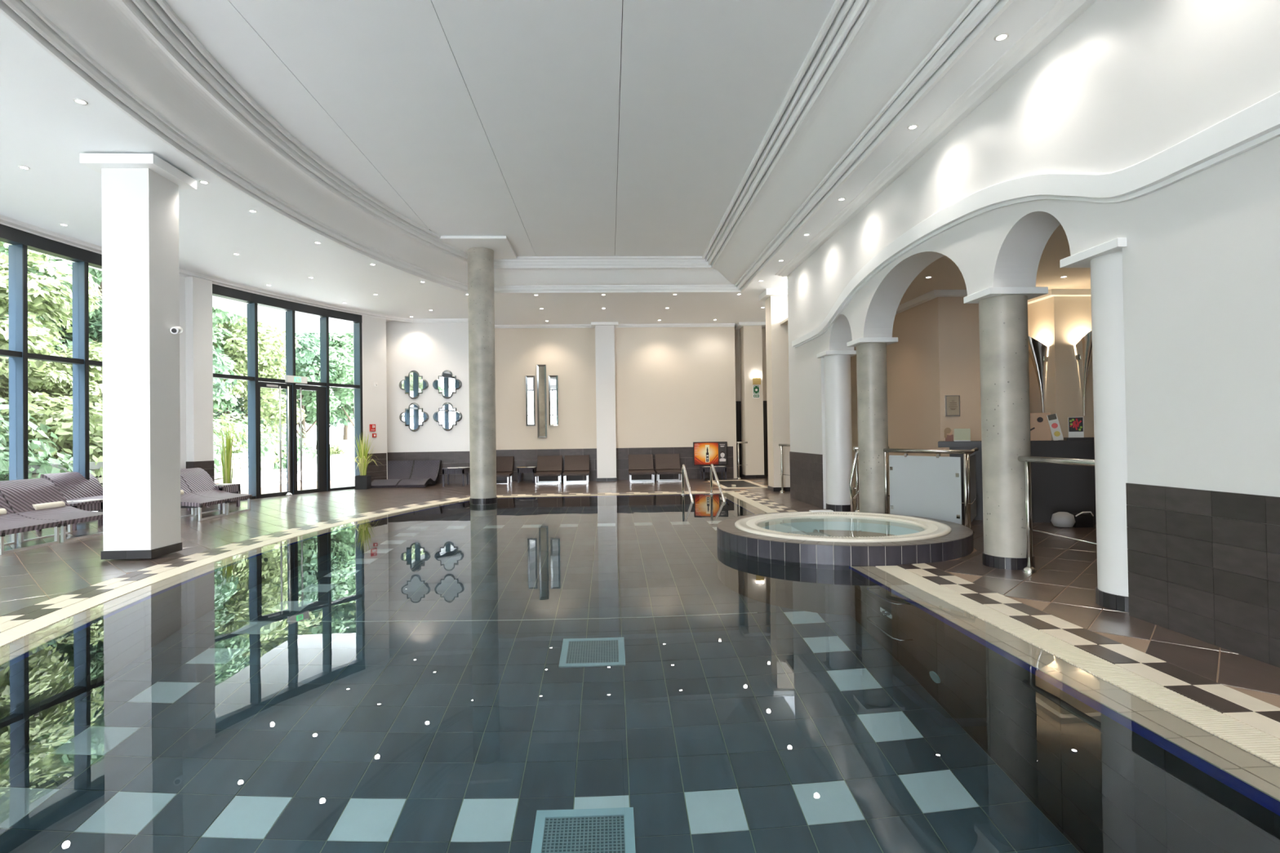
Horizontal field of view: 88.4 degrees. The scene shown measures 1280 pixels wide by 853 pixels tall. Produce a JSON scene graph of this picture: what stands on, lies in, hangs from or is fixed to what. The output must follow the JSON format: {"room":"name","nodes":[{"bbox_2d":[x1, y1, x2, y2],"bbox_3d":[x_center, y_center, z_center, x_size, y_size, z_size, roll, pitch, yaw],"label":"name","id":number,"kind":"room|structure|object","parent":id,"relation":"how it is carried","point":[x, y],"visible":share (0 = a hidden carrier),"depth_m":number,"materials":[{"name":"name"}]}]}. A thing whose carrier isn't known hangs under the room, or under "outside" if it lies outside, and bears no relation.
{"room":"indoor swimming pool","nodes":[
{"label":"indoor swimming pool","id":0,"kind":"room"},
{"bbox_2d":[179,275,393,485],"bbox_3d":[-7.030,-0.676,7.256,3.195,4.140,17.767,-1,-1,-3],"label":"wall","id":1,"kind":"structure","parent":0,"point":[373,329],"depth_m":15.34,"materials":[{"name":"white paint"}]},
{"bbox_2d":[0,223,102,480],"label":"window","id":2,"kind":"structure","parent":1,"relation":"in","point":[20,241],"depth_m":8.90,"materials":[{"name":"black"}]},
{"bbox_2d":[0,214,413,322],"bbox_3d":[-7.110,-2.669,8.588,2.314,0.080,15.440,-1,-1,3],"label":"trim","id":3,"kind":"structure","parent":1,"relation":"attached to","point":[5,220],"depth_m":11.82,"materials":[{"name":"white paint"}]},
{"bbox_2d":[212,284,363,500],"bbox_3d":[-7.201,-0.552,13.520,0.330,4.045,3.664,-1,-1,22],"label":"window","id":4,"kind":"structure","parent":1,"relation":"in","point":[253,300],"depth_m":13.58,"materials":[{"name":"black metal"}]},
{"bbox_2d":[257,382,327,498],"bbox_3d":[-7.095,0.272,13.549,0.237,2.295,1.642,-1,-1,21],"label":"door","id":5,"kind":"structure","parent":4,"relation":"attached to","point":[321,392],"depth_m":13.65,"materials":[{"name":"black"}]},
{"bbox_2d":[329,453,345,480],"bbox_3d":[-8.605,1.159,18.406,0.680,0.780,0.680,-1,-1,-3],"label":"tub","id":6,"kind":"object","parent":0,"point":[336,460],"depth_m":18.21,"materials":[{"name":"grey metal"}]},
{"bbox_2d":[386,320,470,483],"bbox_3d":[-5.160,-0.580,16.805,2.520,4.120,1.162,-1,-1,-3],"label":"wall","id":7,"kind":"structure","parent":0,"point":[429,349],"depth_m":16.23,"materials":[{"name":"white paint"}]},
{"bbox_2d":[399,402,428,431],"bbox_3d":[-5.557,-0.232,16.186,0.713,0.713,0.034,-1,-1,-3],"label":"mirror","id":8,"kind":"object","parent":7,"relation":"attached to","point":[414,416],"visible":1,"depth_m":16.17,"materials":[{"name":"grey mirror"}]},
{"bbox_2d":[399,370,428,399],"bbox_3d":[-5.569,-1.026,16.195,0.713,0.713,0.034,-1,-1,-3],"label":"mirror","id":9,"kind":"object","parent":7,"relation":"attached to","point":[413,384],"visible":1,"depth_m":16.18,"materials":[{"name":"grey mirror"}]},
{"bbox_2d":[413,318,468,322],"bbox_3d":[-4.777,-2.613,16.234,1.750,0.080,0.090,-1,-1,-3],"label":"trim","id":10,"kind":"structure","parent":7,"relation":"attached to","point":[430,320],"depth_m":16.21,"materials":[{"name":"white paint"}]},
{"bbox_2d":[432,369,462,399],"bbox_3d":[-4.755,-1.038,16.233,0.713,0.713,0.034,-1,-1,-3],"label":"mirror","id":11,"kind":"object","parent":7,"relation":"attached to","point":[446,384],"visible":1,"depth_m":16.22,"materials":[{"name":"grey mirror"}]},
{"bbox_2d":[432,402,462,431],"bbox_3d":[-4.743,-0.243,16.224,0.713,0.713,0.034,-1,-1,-3],"label":"mirror","id":12,"kind":"object","parent":7,"relation":"attached to","point":[447,416],"visible":1,"depth_m":16.21,"materials":[{"name":"grey mirror"}]},
{"bbox_2d":[164,0,835,256],"bbox_3d":[-1.380,-3.355,7.086,6.000,0.030,11.180,-1,-1,-3],"label":"ceiling","id":13,"kind":"structure","parent":0,"point":[551,127],"depth_m":6.70,"materials":[{"name":"white paint"}]},
{"bbox_2d":[0,0,1058,333],"bbox_3d":[-0.203,-3.285,7.640,18.000,0.930,22.000,-1,-1,-3],"label":"ceiling","id":14,"kind":"structure","parent":0,"point":[42,130],"depth_m":8.62,"materials":[{"name":"white paint"}]},
{"bbox_2d":[0,0,1013,293],"bbox_3d":[-1.121,-3.064,7.094,7.033,0.570,12.503,-1,-1,-3],"label":"trim","id":15,"kind":"structure","parent":14,"relation":"attached to","point":[869,63],"depth_m":6.70,"materials":[{"name":"white paint"}]},
{"bbox_2d":[494,326,737,480],"bbox_3d":[-0.688,-0.637,17.490,6.480,4.120,0.212,-1,-1,-3],"label":"wall","id":16,"kind":"structure","parent":0,"point":[675,387],"depth_m":17.42,"materials":[{"name":"beige paint"}]},
{"bbox_2d":[525,375,535,426],"bbox_3d":[-2.871,-0.673,17.270,0.240,1.320,0.050,-1,-1,-3],"label":"mirror","id":17,"kind":"object","parent":16,"relation":"attached to","point":[530,380],"visible":1,"depth_m":17.26,"materials":[{"name":"grey mirror"}]},
{"bbox_2d":[527,377,533,424],"bbox_3d":[-2.870,-0.673,17.266,0.150,1.230,0.001,-1,-1,-3],"label":"mirror glass","id":18,"kind":"object","parent":17,"relation":"attached to","point":[530,380],"depth_m":17.27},
{"bbox_2d":[537,364,546,437],"bbox_3d":[-2.576,-0.662,17.283,0.240,1.920,0.050,-1,-1,-3],"label":"mirror","id":19,"kind":"object","parent":16,"relation":"attached to","point":[541,369],"visible":1,"depth_m":17.28,"materials":[{"name":"grey mirror"}]},
{"bbox_2d":[538,366,545,435],"bbox_3d":[-2.576,-0.662,17.279,0.150,1.830,0.001,-1,-1,-3],"label":"mirror glass","id":20,"kind":"object","parent":19,"relation":"attached to","point":[541,369],"depth_m":17.28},
{"bbox_2d":[548,375,558,426],"bbox_3d":[-2.276,-0.681,17.297,0.240,1.320,0.050,-1,-1,-3],"label":"mirror","id":21,"kind":"object","parent":16,"relation":"attached to","point":[553,380],"visible":1,"depth_m":17.29,"materials":[{"name":"grey mirror"}]},
{"bbox_2d":[550,377,556,423],"bbox_3d":[-2.276,-0.681,17.294,0.150,1.230,0.001,-1,-1,-3],"label":"mirror glass","id":22,"kind":"object","parent":21,"relation":"attached to","point":[553,380],"depth_m":17.29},
{"bbox_2d":[494,323,735,328],"bbox_3d":[-0.711,-2.658,17.375,6.480,0.080,0.090,-1,-1,-3],"label":"trim","id":23,"kind":"structure","parent":16,"relation":"attached to","point":[671,325],"depth_m":17.37,"materials":[{"name":"white paint"}]},
{"bbox_2d":[0,475,1279,739],"bbox_3d":[-0.037,1.268,7.591,17.400,0.082,21.600,-1,-1,-3],"label":"floor","id":24,"kind":"structure","parent":0,"point":[1058,600],"depth_m":5.76,"materials":[{"name":"brown tile"}]},
{"bbox_2d":[0,493,62,555],"bbox_3d":[-7.064,0.987,7.169,0.867,0.715,0.765,-1,-1,-3],"label":"lounge chair","id":25,"kind":"object","parent":24,"relation":"on","point":[12,523],"visible":0.96,"depth_m":7.33,"materials":[{"name":"fabric"}]},
{"bbox_2d":[0,478,102,542],"bbox_3d":[-7.100,0.996,7.948,0.867,0.715,0.765,-1,-1,-3],"label":"lounge chair","id":26,"kind":"object","parent":24,"relation":"on","point":[20,495],"visible":0.77,"depth_m":7.87,"materials":[{"name":"wicker"}]},
{"bbox_2d":[35,500,102,531],"bbox_3d":[-7.551,1.180,8.723,0.500,0.360,0.500,-1,-1,-3],"label":"side table","id":27,"kind":"object","parent":24,"relation":"on","point":[96,504],"visible":0.38,"depth_m":8.74,"materials":[{"name":"wicker"}]},
{"bbox_2d":[40,471,102,523],"bbox_3d":[-7.852,1.015,9.470,0.867,0.715,0.765,-1,-1,-3],"label":"lounge chair","id":28,"kind":"object","parent":24,"relation":"on","point":[73,486],"visible":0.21,"depth_m":9.40,"materials":[{"name":"wicker"}]},
{"bbox_2d":[80,153,196,559],"bbox_3d":[-5.235,-0.706,6.923,0.710,4.100,0.700,-1,-1,-3],"label":"square pillar","id":29,"kind":"structure","parent":24,"relation":"on","point":[140,269],"depth_m":6.71,"materials":[{"name":"white paint"}]},
{"bbox_2d":[185,275,214,482],"bbox_3d":[-7.714,-0.568,11.527,0.185,4.045,0.401,-1,-1,14],"label":"wall pier","id":30,"kind":"object","parent":24,"relation":"on","point":[198,291],"visible":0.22,"depth_m":11.44,"materials":[{"name":"white paint"}]},
{"bbox_2d":[180,475,227,520],"bbox_3d":[-6.765,1.013,9.774,0.867,0.715,0.680,-1,-1,-3],"label":"lounge chair","id":31,"kind":"object","parent":24,"relation":"on","point":[188,500],"visible":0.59,"depth_m":9.83,"materials":[{"name":"wicker"}]},
{"bbox_2d":[186,483,240,510],"bbox_3d":[-7.127,1.181,11.016,0.560,0.400,0.560,-1,-1,-3],"label":"side table","id":32,"kind":"object","parent":24,"relation":"on","point":[236,487],"visible":0.41,"depth_m":11.03,"materials":[{"name":"wicker"}]},
{"bbox_2d":[180,467,252,515],"bbox_3d":[-6.797,1.022,10.463,0.867,0.715,0.680,-1,-1,-3],"label":"lounge chair","id":33,"kind":"object","parent":24,"relation":"on","point":[197,480],"visible":0.74,"depth_m":10.44,"materials":[{"name":"wicker"}]},
{"bbox_2d":[217,423,240,502],"bbox_3d":[-7.584,0.664,12.085,0.358,1.431,0.395,-1,-1,-3],"label":"grass planter","id":34,"kind":"object","parent":24,"relation":"on","point":[226,458],"visible":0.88,"depth_m":12.05,"materials":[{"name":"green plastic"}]},
{"bbox_2d":[346,434,382,489],"bbox_3d":[-6.252,0.753,14.750,0.976,1.298,1.113,-1,-1,-3],"label":"grass planter","id":35,"kind":"object","parent":24,"relation":"on","point":[362,482],"visible":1,"depth_m":14.68,"materials":[{"name":"black plastic"}]},
{"bbox_2d":[371,460,413,488],"bbox_3d":[-5.840,1.118,15.525,0.626,0.597,1.129,-1,-1,4],"label":"lounger","id":36,"kind":"object","parent":24,"relation":"on","point":[397,470],"visible":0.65,"depth_m":15.81,"materials":[{"name":"grey fabric"}]},
{"bbox_2d":[396,459,441,487],"bbox_3d":[-5.201,1.109,15.555,0.626,0.597,1.129,-1,-1,4],"label":"lounger","id":37,"kind":"object","parent":24,"relation":"on","point":[424,473],"visible":1,"depth_m":15.82,"materials":[{"name":"grey fabric"}]},
{"bbox_2d":[441,467,469,486],"bbox_3d":[-4.381,1.195,15.649,0.520,0.420,0.520,-1,-1,-3],"label":"side table","id":38,"kind":"object","parent":24,"relation":"on","point":[462,471],"visible":0.97,"depth_m":15.41,"materials":[{"name":"black wicker"}]},
{"bbox_2d":[496,456,513,484],"bbox_3d":[-3.596,1.117,16.773,0.645,0.680,0.830,-1,-1,-3],"label":"lounge chair","id":39,"kind":"object","parent":24,"relation":"on","point":[504,464],"visible":0.57,"depth_m":17.00,"materials":[{"name":"brown fabric"}]},
{"bbox_2d":[533,455,562,484],"bbox_3d":[-2.331,1.099,16.812,0.645,0.680,0.830,-1,-1,-3],"label":"lounge chair","id":40,"kind":"object","parent":24,"relation":"on","point":[547,465],"visible":0.99,"depth_m":17.01,"materials":[{"name":"brown fabric"}]},
{"bbox_2d":[562,455,589,484],"bbox_3d":[-1.627,1.090,16.845,0.645,0.680,0.830,-1,-1,-3],"label":"lounge chair","id":41,"kind":"object","parent":24,"relation":"on","point":[575,465],"visible":1,"depth_m":17.04,"materials":[{"name":"brown fabric"}]},
{"bbox_2d":[591,321,617,481],"bbox_3d":[-0.894,-0.637,17.193,0.700,4.120,0.414,-1,-1,-3],"label":"square pillar","id":42,"kind":"structure","parent":24,"relation":"on","point":[604,331],"depth_m":17.09,"materials":[{"name":"white paint"}]},
{"bbox_2d":[0,492,1279,852],"bbox_3d":[-1.097,2.116,6.952,6.730,1.619,12.868,-1,-1,-3],"label":"swimming pool","id":43,"kind":"object","parent":24,"relation":"in","point":[556,673],"visible":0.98,"depth_m":2.89,"materials":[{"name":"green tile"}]},
{"bbox_2d":[440,235,516,504],"bbox_3d":[-2.845,-0.136,11.868,1.130,6.248,1.270,-1,-1,-3],"label":"concrete column","id":44,"kind":"structure","parent":43,"relation":"in","point":[482,251],"depth_m":11.79,"materials":[{"name":"grey concrete"}]},
{"bbox_2d":[716,510,973,566],"bbox_3d":[2.192,1.955,7.226,2.650,1.812,2.649,0,-1,-32],"label":"hot tub","id":45,"kind":"object","parent":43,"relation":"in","point":[916,540],"visible":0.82,"depth_m":6.40,"materials":[{"name":"grey tile"}]},
{"bbox_2d":[746,512,937,538],"bbox_3d":[2.179,1.073,7.237,2.000,0.005,2.000,-1,-1,-3],"label":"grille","id":46,"kind":"object","parent":45,"relation":"attached to","point":[931,529],"depth_m":7.43,"materials":[{"name":"beige"}]},
{"bbox_2d":[628,453,655,482],"bbox_3d":[0.035,1.065,16.843,0.645,0.680,0.830,-1,-1,-3],"label":"lounge chair","id":47,"kind":"object","parent":24,"relation":"on","point":[637,464],"visible":1,"depth_m":17.04,"materials":[{"name":"brown fabric"}]},
{"bbox_2d":[654,453,681,482],"bbox_3d":[0.734,1.056,16.875,0.645,0.680,0.830,-1,-1,-3],"label":"lounge chair","id":48,"kind":"object","parent":24,"relation":"on","point":[665,464],"visible":0.93,"depth_m":17.07,"materials":[{"name":"brown fabric"}]},
{"bbox_2d":[699,465,727,480],"bbox_3d":[1.899,1.209,17.093,0.620,0.345,0.620,-1,-1,-3],"label":"side table","id":49,"kind":"object","parent":24,"relation":"on","point":[704,469],"visible":0.8,"depth_m":16.80,"materials":[{"name":"black wood"}]},
{"bbox_2d":[693,441,727,466],"bbox_3d":[1.852,0.715,17.326,0.900,0.620,0.043,-1,-1,-3],"label":"advertising poster","id":50,"kind":"object","parent":49,"relation":"on","point":[704,453],"visible":0.98,"depth_m":17.31,"materials":[{"name":"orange paper"}]},
{"bbox_2d":[693,442,718,464],"bbox_3d":[1.745,0.716,17.312,0.635,0.570,0.006,-1,-1,-3],"label":"print","id":51,"kind":"object","parent":50,"relation":"attached to","point":[704,453],"depth_m":17.31},
{"bbox_2d":[708,480,767,488],"bbox_3d":[2.257,1.337,15.492,0.980,0.060,2.330,-1,-1,-3],"label":"foot bath","id":52,"kind":"object","parent":24,"relation":"on","point":[732,484],"visible":0.89,"depth_m":15.32,"materials":[{"name":"beige tile"}]},
{"bbox_2d":[734,321,765,478],"bbox_3d":[2.993,-0.688,17.654,0.750,4.120,0.730,-1,-1,-3],"label":"square pillar","id":53,"kind":"structure","parent":24,"relation":"on","point":[750,332],"depth_m":17.42,"materials":[{"name":"beige paint"}]},
{"bbox_2d":[758,288,790,491],"bbox_3d":[2.924,-0.734,13.676,0.700,4.120,0.710,-1,-1,-3],"label":"square pillar","id":54,"kind":"structure","parent":24,"relation":"on","point":[775,300],"depth_m":13.45,"materials":[{"name":"beige paint"}]},
{"bbox_2d":[816,350,856,511],"bbox_3d":[3.048,0.072,10.078,0.510,2.420,0.450,-1,-1,-3],"label":"column","id":55,"kind":"structure","parent":24,"relation":"on","point":[837,380],"depth_m":9.91,"materials":[{"name":"white paint"}]},
{"bbox_2d":[848,450,858,511],"bbox_3d":[3.020,0.787,9.141,0.246,0.969,0.081,-1,-1,-3],"label":"grab rail","id":56,"kind":"object","parent":24,"relation":"on","point":[852,497],"visible":0.44,"depth_m":9.12,"materials":[{"name":"silver metal"}]},
{"bbox_2d":[846,337,897,514],"bbox_3d":[3.110,0.055,8.764,0.510,2.420,0.460,-1,-1,-3],"label":"concrete column","id":57,"kind":"structure","parent":24,"relation":"on","point":[871,352],"depth_m":8.61,"materials":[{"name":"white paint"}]},
{"bbox_2d":[883,447,978,534],"bbox_3d":[3.550,0.765,8.213,1.148,0.975,1.095,-1,-1,31],"label":"steel railing","id":58,"kind":"object","parent":24,"relation":"on","point":[923,486],"visible":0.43,"depth_m":7.99,"materials":[{"name":"grey"}]},
{"bbox_2d":[963,286,1048,569],"bbox_3d":[3.247,0.019,5.824,0.510,2.420,0.432,-1,-1,-3],"label":"concrete column","id":59,"kind":"structure","parent":24,"relation":"on","point":[1002,311],"depth_m":5.68,"materials":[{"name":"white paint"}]},
{"bbox_2d":[937,437,1096,524],"bbox_3d":[5.456,0.687,8.614,2.808,1.085,0.680,-1,-1,25],"label":"bar counter","id":60,"kind":"object","parent":24,"relation":"on","point":[1055,487],"depth_m":8.38,"materials":[{"name":"brown wood"}]},
{"bbox_2d":[954,428,970,441],"bbox_3d":[4.370,0.114,8.924,0.200,0.170,0.064,-1,-1,25],"label":"stand","id":61,"kind":"object","parent":60,"relation":"on","point":[960,434],"visible":0.96,"depth_m":8.94,"materials":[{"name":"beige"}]},
{"bbox_2d":[937,440,1094,447],"bbox_3d":[5.390,0.219,8.493,2.808,0.080,0.400,-1,-1,25],"label":"countertop","id":62,"kind":"structure","parent":60,"relation":"on","point":[1060,443],"depth_m":8.41,"materials":[{"name":"black stone"}]},
{"bbox_2d":[1030,412,1051,440],"bbox_3d":[5.147,0.003,8.563,0.342,0.360,0.015,-1,-1,25],"label":"advertising board","id":63,"kind":"object","parent":60,"relation":"on","point":[1040,430],"visible":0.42,"depth_m":8.54,"materials":[{"name":"beige cardboard"}]},
{"bbox_2d":[1046,413,1063,440],"bbox_3d":[5.321,0.009,8.436,0.180,0.356,0.013,-1,-1,25],"label":"board","id":64,"kind":"object","parent":60,"relation":"on","point":[1053,421],"visible":0.98,"depth_m":8.43,"materials":[{"name":"white paper"}]},
{"bbox_2d":[1067,417,1084,437],"bbox_3d":[5.546,0.010,8.373,0.164,0.260,0.014,-1,-1,25],"label":"menu card","id":65,"kind":"object","parent":60,"relation":"on","point":[1075,424],"visible":0.99,"depth_m":8.37,"materials":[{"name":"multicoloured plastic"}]},
{"bbox_2d":[1068,417,1083,431],"bbox_3d":[5.543,-0.025,8.370,0.135,0.180,0.073,-1,-1,-3],"label":"print","id":66,"kind":"object","parent":65,"relation":"attached to","point":[1075,424],"depth_m":8.37,"materials":[{"name":"paper"}]},
{"bbox_2d":[1017,456,1096,573],"bbox_3d":[3.299,0.733,5.121,0.104,0.974,1.060,-1,-1,-3],"label":"steel railing","id":67,"kind":"object","parent":24,"relation":"on","point":[1027,460],"visible":0.46,"depth_m":5.53,"materials":[{"name":"grey metal"}]},
{"bbox_2d":[1050,511,1093,528],"bbox_3d":[5.263,1.127,8.040,0.455,0.197,0.254,-1,-1,-3],"label":"bag","id":68,"kind":"object","parent":24,"relation":"on","point":[1061,519],"visible":1,"depth_m":7.96,"materials":[{"name":"grey fabric"}]},
{"bbox_2d":[1059,237,1128,612],"bbox_3d":[3.310,0.002,4.470,0.510,2.420,0.540,-1,-1,-3],"label":"column","id":69,"kind":"structure","parent":24,"relation":"on","point":[1104,260],"depth_m":4.38,"materials":[{"name":"white paint"}]},
{"bbox_2d":[734,327,766,400],"bbox_3d":[3.278,-0.707,16.381,1.500,4.120,4.000,-1,-1,-3],"label":"wall","id":70,"kind":"structure","parent":0,"point":[737,347],"depth_m":18.18,"materials":[{"name":"beige paint"}]},
{"bbox_2d":[735,400,768,476],"bbox_3d":[3.150,0.335,18.128,1.200,2.080,0.069,-1,-1,-3],"label":"door frame","id":71,"kind":"structure","parent":70,"relation":"in","point":[738,403],"depth_m":18.11,"materials":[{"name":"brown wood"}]},
{"bbox_2d":[850,297,981,495],"bbox_3d":[4.819,-0.415,12.519,3.410,3.400,4.250,-1,-1,-3],"label":"wall","id":72,"kind":"structure","parent":0,"point":[935,355],"depth_m":10.66,"materials":[{"name":"beige paint"}]},
{"bbox_2d":[944,395,959,416],"bbox_3d":[4.931,-0.327,10.380,0.230,0.330,0.033,-1,-1,-3],"label":"framed notice","id":73,"kind":"object","parent":72,"relation":"attached to","point":[952,402],"visible":1,"depth_m":10.37,"materials":[{"name":"white paper"}]},
{"bbox_2d":[895,288,1090,314],"bbox_3d":[6.446,-2.095,12.456,3.900,0.090,4.170,-1,-1,-3],"label":"trim","id":74,"kind":"structure","parent":72,"relation":"attached to","point":[933,294],"depth_m":10.40,"materials":[{"name":"white paint"}]},
{"bbox_2d":[780,224,1090,324],"bbox_3d":[6.054,-2.571,5.921,5.680,0.720,17.600,-1,-1,-3],"label":"ceiling","id":75,"kind":"structure","parent":0,"point":[945,274],"depth_m":9.37,"materials":[{"name":"beige paint"}]},
{"bbox_2d":[786,0,1279,667],"bbox_3d":[3.283,-0.847,4.560,0.392,4.120,15.182,-1,-1,-3],"label":"wall","id":76,"kind":"structure","parent":0,"point":[1126,82],"depth_m":3.96,"materials":[{"name":"white paint"}]},
{"bbox_2d":[775,0,1096,276],"bbox_3d":[2.959,-2.882,4.574,0.220,0.040,15.190,-1,-1,-3],"label":"trim","id":77,"kind":"structure","parent":76,"relation":"attached to","point":[1063,13],"depth_m":5.90,"materials":[{"name":"white paint"}]},
{"bbox_2d":[791,90,1279,347],"bbox_3d":[3.063,-1.790,4.317,0.068,0.749,14.694,-1,-1,-3],"label":"trim","id":78,"kind":"structure","parent":76,"relation":"attached to","point":[1257,124],"depth_m":4.32,"materials":[{"name":"white paint"}]},
{"bbox_2d":[1027,296,1093,439],"bbox_3d":[7.910,-0.545,5.282,2.090,3.400,16.200,-1,-1,-3],"label":"wall","id":79,"kind":"structure","parent":0,"point":[1059,323],"depth_m":10.50,"materials":[{"name":"beige paint"}]},
{"bbox_2d":[1028,336,1048,413],"bbox_3d":[6.426,-0.835,10.742,0.355,1.350,0.224,-1,-1,-3],"label":"wall sconce","id":80,"kind":"object","parent":79,"relation":"attached to","point":[1037,351],"visible":0.89,"depth_m":10.70,"materials":[{"name":"silver metal"}]},
{"bbox_2d":[1075,330,1092,415],"bbox_3d":[7.064,-0.849,10.324,0.224,1.350,0.355,-1,-1,-3],"label":"wall sconce","id":81,"kind":"object","parent":79,"relation":"attached to","point":[1084,346],"visible":0.91,"depth_m":10.39,"materials":[{"name":"silver metal"}]},
{"label":"outside","id":82,"kind":"structure","parent":0,"visible":0},
{"bbox_2d":[91,448,354,511],"bbox_3d":[-0.914,1.476,19.962,120.000,0.001,120.000,-1,-1,-3],"label":"terrace","id":83,"kind":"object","parent":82,"point":[308,472],"visible":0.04,"depth_m":22.84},
{"bbox_2d":[0,397,92,480],"bbox_3d":[-12.195,0.511,11.306,4.250,2.531,3.719,-1,-1,-3],"label":"bush","id":84,"kind":"object","parent":83,"relation":"on","point":[45,466],"visible":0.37,"depth_m":11.68,"materials":[{"name":"green plant"}]},
{"bbox_2d":[0,391,102,484],"bbox_3d":[-11.989,0.486,13.427,4.306,2.418,3.016,-1,-1,-20],"label":"bush","id":85,"kind":"object","parent":83,"relation":"on","point":[63,429],"visible":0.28,"depth_m":13.02,"materials":[{"name":"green plant"}]},
{"bbox_2d":[0,341,102,425],"bbox_3d":[-13.315,-0.252,15.279,3.639,3.712,4.032,-1,-1,42],"label":"maple tree","id":86,"kind":"object","parent":83,"relation":"on","point":[57,378],"visible":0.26,"depth_m":14.49,"materials":[{"name":"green plant"}]},
{"bbox_2d":[0,450,273,487],"bbox_3d":[-12.227,1.202,17.405,1.904,0.845,18.004,-1,-1,-11],"label":"wall","id":87,"kind":"structure","parent":83,"relation":"on","point":[241,473],"depth_m":19.13,"materials":[{"name":"paint"}]},
{"bbox_2d":[92,407,236,476],"bbox_3d":[-12.341,0.584,16.345,3.807,2.509,4.271,-1,-1,-3],"label":"bush","id":88,"kind":"object","parent":83,"relation":"on","point":[216,436],"visible":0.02,"depth_m":17.45,"materials":[{"name":"green plant"}]},
{"bbox_2d":[213,408,248,469],"bbox_3d":[-13.135,0.603,18.864,3.135,2.344,4.286,-1,-1,-3],"label":"bush","id":89,"kind":"object","parent":83,"relation":"on","point":[237,430],"visible":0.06,"depth_m":19.73,"materials":[{"name":"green plant"}]},
{"bbox_2d":[213,408,279,471],"bbox_3d":[-13.939,0.657,21.482,3.679,2.531,4.216,0,-1,-33],"label":"bush","id":90,"kind":"object","parent":83,"relation":"on","point":[267,448],"visible":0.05,"depth_m":21.54,"materials":[{"name":"green plant"}]},
{"bbox_2d":[226,411,286,468],"bbox_3d":[-14.840,0.659,24.600,4.306,2.418,3.016,-1,-1,39],"label":"bush","id":91,"kind":"object","parent":83,"relation":"on","point":[266,418],"visible":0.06,"depth_m":24.53,"materials":[{"name":"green plant"}]},
{"bbox_2d":[239,416,314,469],"bbox_3d":[-15.958,0.757,27.544,4.303,2.531,3.780,-1,-1,-3],"label":"bush","id":92,"kind":"object","parent":83,"relation":"on","point":[283,462],"visible":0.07,"depth_m":27.73,"materials":[{"name":"green plant"}]},
{"bbox_2d":[329,442,349,480],"bbox_3d":[-8.561,0.992,18.407,0.760,1.114,1.032,0,-1,-38],"label":"planter","id":93,"kind":"object","parent":83,"relation":"on","point":[337,455],"visible":0.7,"depth_m":18.23,"materials":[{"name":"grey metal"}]},
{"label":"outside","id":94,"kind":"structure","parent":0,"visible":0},
{"bbox_2d":[0,339,316,463],"bbox_3d":[-25.148,-3.906,15.182,26.202,12.089,63.409,-1,-1,-10],"label":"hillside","id":95,"kind":"structure","parent":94,"point":[314,453],"depth_m":41.29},
{"bbox_2d":[0,241,102,419],"bbox_3d":[-13.661,-1.351,12.078,5.544,5.622,5.003,-1,-1,-11],"label":"maple tree","id":96,"kind":"object","parent":95,"relation":"on","point":[47,304],"visible":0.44,"depth_m":13.07,"materials":[{"name":"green plant"}]},
{"bbox_2d":[0,241,102,364],"bbox_3d":[-15.628,-2.297,15.492,5.845,6.450,6.225,-1,-1,-20],"label":"maple tree","id":97,"kind":"object","parent":95,"relation":"on","point":[97,273],"visible":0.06,"depth_m":16.13,"materials":[{"name":"green plant"}]},
{"bbox_2d":[0,302,238,423],"bbox_3d":[-14.556,-1.100,18.537,5.290,4.907,5.185,0,-1,-39],"label":"maple tree","id":98,"kind":"object","parent":95,"relation":"on","point":[98,326],"visible":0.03,"depth_m":18.69,"materials":[{"name":"green plant"}]},
{"bbox_2d":[44,280,244,413],"bbox_3d":[-15.480,-2.334,20.542,6.070,6.640,6.465,-1,-1,11],"label":"maple tree","id":99,"kind":"object","parent":95,"relation":"on","point":[228,400],"visible":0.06,"depth_m":21.39,"materials":[{"name":"green plant"}]},
{"bbox_2d":[213,317,306,424],"bbox_3d":[-15.607,-1.565,24.225,5.458,5.797,6.048,0,-1,-39],"label":"maple tree","id":100,"kind":"object","parent":95,"relation":"on","point":[270,343],"visible":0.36,"depth_m":23.78,"materials":[{"name":"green plant"}]},
{"bbox_2d":[214,319,337,427],"bbox_3d":[-16.360,-1.981,27.953,6.598,6.138,6.733,-1,-1,7],"label":"maple tree","id":101,"kind":"object","parent":95,"relation":"on","point":[303,356],"visible":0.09,"depth_m":28.39,"materials":[{"name":"green plant"}]},
{"bbox_2d":[240,324,353,452],"bbox_3d":[-16.420,-1.786,31.417,6.295,6.632,6.704,0,-1,-33],"label":"maple tree","id":102,"kind":"object","parent":95,"relation":"on","point":[345,374],"visible":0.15,"depth_m":30.28,"materials":[{"name":"green plant"}]},
{"bbox_2d":[302,332,354,427],"bbox_3d":[-14.726,-2.070,34.183,6.744,7.608,7.183,-1,-1,4],"label":"maple tree","id":103,"kind":"object","parent":95,"relation":"on","point":[345,395],"visible":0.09,"depth_m":32.36,"materials":[{"name":"green plant"}]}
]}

